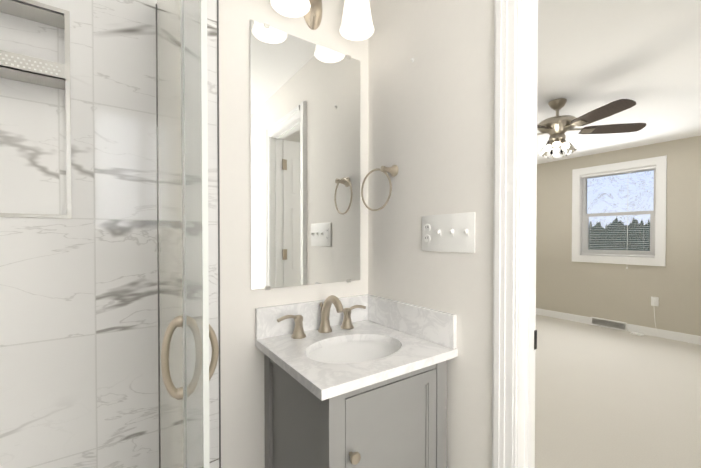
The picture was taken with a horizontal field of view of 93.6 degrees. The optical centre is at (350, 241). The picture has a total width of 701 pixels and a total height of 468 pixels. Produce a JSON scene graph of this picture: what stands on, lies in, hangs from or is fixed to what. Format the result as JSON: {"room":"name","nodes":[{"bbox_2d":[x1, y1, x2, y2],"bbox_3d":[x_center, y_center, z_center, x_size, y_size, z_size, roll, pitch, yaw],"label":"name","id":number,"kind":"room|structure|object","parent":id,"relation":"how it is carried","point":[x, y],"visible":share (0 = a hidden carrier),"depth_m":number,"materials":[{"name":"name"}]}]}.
{"room":"bathroom","nodes":[
{"label":"bathroom","id":0,"kind":"room"},
{"bbox_2d":[0,0,218,467],"bbox_3d":[-1.058,0.022,0.953,1.259,2.440,0.104,-1,1,-35],"label":"tiled wall","id":1,"kind":"structure","parent":0,"point":[79,339],"depth_m":1.05,"materials":[{"name":"stone"}]},
{"bbox_2d":[0,0,71,218],"bbox_3d":[-1.054,-0.389,0.943,0.394,0.638,0.096,-1,1,-35],"label":"shower niche","id":2,"kind":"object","parent":1,"relation":"in","point":[26,69],"depth_m":1.00,"materials":[{"name":"white tile"}]},
{"bbox_2d":[156,0,203,467],"bbox_3d":[-0.448,0.161,0.834,0.007,1.960,0.782,-1,1,-35],"label":"shower glass door","id":3,"kind":"structure","parent":1,"relation":"attached to","point":[169,146],"depth_m":0.71,"materials":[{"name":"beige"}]},
{"bbox_2d":[156,0,218,467],"bbox_3d":[-0.437,0.161,0.842,0.112,1.960,0.787,-1,1,-35],"label":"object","id":4,"kind":"structure","parent":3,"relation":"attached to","point":[173,391],"depth_m":0.51,"materials":[{"name":"white"}]},
{"bbox_2d":[217,0,220,467],"bbox_3d":[-0.508,0.018,1.270,0.006,2.440,0.006,-1,1,-35],"label":"trim","id":5,"kind":"structure","parent":1,"relation":"attached to","point":[218,231],"depth_m":1.27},
{"bbox_2d":[219,0,367,467],"bbox_3d":[-0.199,0.015,1.550,0.834,2.440,0.100,-1,1,-35],"label":"wall","id":6,"kind":"structure","parent":0,"point":[242,402],"depth_m":1.33,"materials":[{"name":"paint"}]},
{"bbox_2d":[250,20,359,289],"bbox_3d":[-0.178,-0.351,1.491,0.552,1.105,0.008,-1,1,-35],"label":"wall mirror","id":7,"kind":"object","parent":6,"relation":"attached to","point":[305,157],"visible":1,"depth_m":1.47,"materials":[{"name":"silver metal"}]},
{"bbox_2d":[271,0,373,40],"bbox_3d":[-0.116,-1.055,1.408,0.475,0.231,0.203,-1,1,-35],"label":"sconce","id":8,"kind":"object","parent":6,"relation":"attached to","point":[356,23],"visible":1,"depth_m":1.44,"materials":[{"name":"white glass"}]},
{"bbox_2d":[368,0,494,467],"bbox_3d":[0.824,0.025,0.717,0.100,2.440,2.433,-1,1,-35],"label":"wall","id":9,"kind":"structure","parent":0,"point":[431,121],"depth_m":1.29,"materials":[{"name":"paint"}]},
{"bbox_2d":[361,165,397,210],"bbox_3d":[0.139,-0.248,1.543,0.081,0.214,0.197,-1,1,-35],"label":"towel ring","id":10,"kind":"object","parent":9,"relation":"attached to","point":[392,170],"visible":1,"depth_m":1.50,"materials":[{"name":"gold metal"}]},
{"bbox_2d":[422,212,474,252],"bbox_3d":[0.374,-0.033,1.257,0.022,0.143,0.244,-1,1,-35],"label":"switch plate","id":11,"kind":"object","parent":9,"relation":"attached to","point":[455,232],"visible":1,"depth_m":1.24,"materials":[{"name":"white plastic"}]},
{"bbox_2d":[536,136,700,335],"bbox_3d":[4.164,-0.015,3.858,0.150,2.440,6.400,-1,1,-35],"label":"wall","id":12,"kind":"structure","parent":0,"point":[565,283],"depth_m":4.37,"materials":[{"name":"paint"}]},
{"bbox_2d":[591,317,626,330],"bbox_3d":[3.577,1.139,4.561,0.032,0.111,0.406,-1,1,-35],"label":"air vent register","id":13,"kind":"object","parent":12,"relation":"attached to","point":[608,323],"visible":1,"depth_m":4.55,"materials":[{"name":"white plastic"}]},
{"bbox_2d":[572,155,666,268],"bbox_3d":[3.667,-0.352,4.536,0.190,1.435,1.035,-1,1,-35],"label":"bedroom window","id":14,"kind":"structure","parent":12,"relation":"in","point":[618,213],"depth_m":4.52,"materials":[{"name":"white paint"}]},
{"bbox_2d":[651,297,658,333],"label":"electrical outlet plate","id":15,"kind":"object","parent":12,"relation":"attached to","point":[654,301],"depth_m":4.16,"materials":[{"name":"white plastic"}]},
{"bbox_2d":[537,0,700,163],"bbox_3d":[2.351,-1.259,2.588,4.559,0.080,6.600,-1,1,-35],"label":"ceiling","id":16,"kind":"structure","parent":0,"point":[645,55],"depth_m":2.30,"materials":[{"name":"paint"}]},
{"bbox_2d":[537,98,645,157],"bbox_3d":[1.771,-0.982,2.882,1.261,0.480,1.262,-1,1,-35],"label":"ceiling fan","id":17,"kind":"object","parent":16,"relation":"hanging from","point":[556,128],"visible":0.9,"depth_m":2.79,"materials":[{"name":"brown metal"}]},
{"bbox_3d":[-0.057,1.283,0.124,2.143,0.060,2.633,-1,1,-35],"label":"floor","id":18,"kind":"structure","parent":0,"visible":0},
{"bbox_2d":[255,294,457,467],"bbox_3d":[0.008,0.756,1.298,0.588,0.963,0.561,-1,1,-35],"label":"bathroom vanity","id":19,"kind":"object","parent":18,"relation":"on","point":[369,390],"visible":1,"depth_m":1.19,"materials":[{"name":"grey wood"}]},
{"bbox_2d":[277,295,365,338],"bbox_3d":[-0.094,0.316,1.423,0.444,0.170,0.182,-1,1,-35],"label":"vanity faucet","id":20,"kind":"object","parent":19,"relation":"on","point":[324,327],"visible":1,"depth_m":1.44,"materials":[{"name":"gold metal"}]},
{"bbox_3d":[0.437,0.018,1.280,0.104,2.440,6.400,-1,1,-35],"label":"wall","id":21,"kind":"structure","parent":0,"visible":0},
{"bbox_2d":[492,0,537,467],"bbox_3d":[0.744,0.150,0.837,0.146,2.187,0.749,-1,1,-35],"label":"door frame","id":22,"kind":"structure","parent":21,"relation":"attached to","point":[514,211],"depth_m":1.06,"materials":[{"name":"white paint"}]},
{"label":"outside","id":23,"kind":"structure","parent":0,"visible":0},
{"bbox_2d":[535,314,700,467],"bbox_3d":[2.331,1.251,2.606,4.609,0.060,6.600,-1,1,-35],"label":"floor carpet","id":24,"kind":"object","parent":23,"point":[605,397],"visible":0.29,"depth_m":2.54,"materials":[{"name":"beige carpet"}]},
{"bbox_2d":[536,308,590,323],"bbox_3d":[2.884,1.133,5.580,0.013,0.100,2.055,-1,1,-35],"label":"baseboard","id":25,"kind":"structure","parent":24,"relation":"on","point":[566,316],"depth_m":5.02,"materials":[{"name":"white paint"}]},
{"bbox_2d":[627,324,700,344],"bbox_3d":[4.801,1.168,2.808,0.013,0.100,3.865,-1,1,-35],"label":"baseboard","id":26,"kind":"structure","parent":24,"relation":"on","point":[683,337],"depth_m":4.08,"materials":[{"name":"white paint"}]}
]}

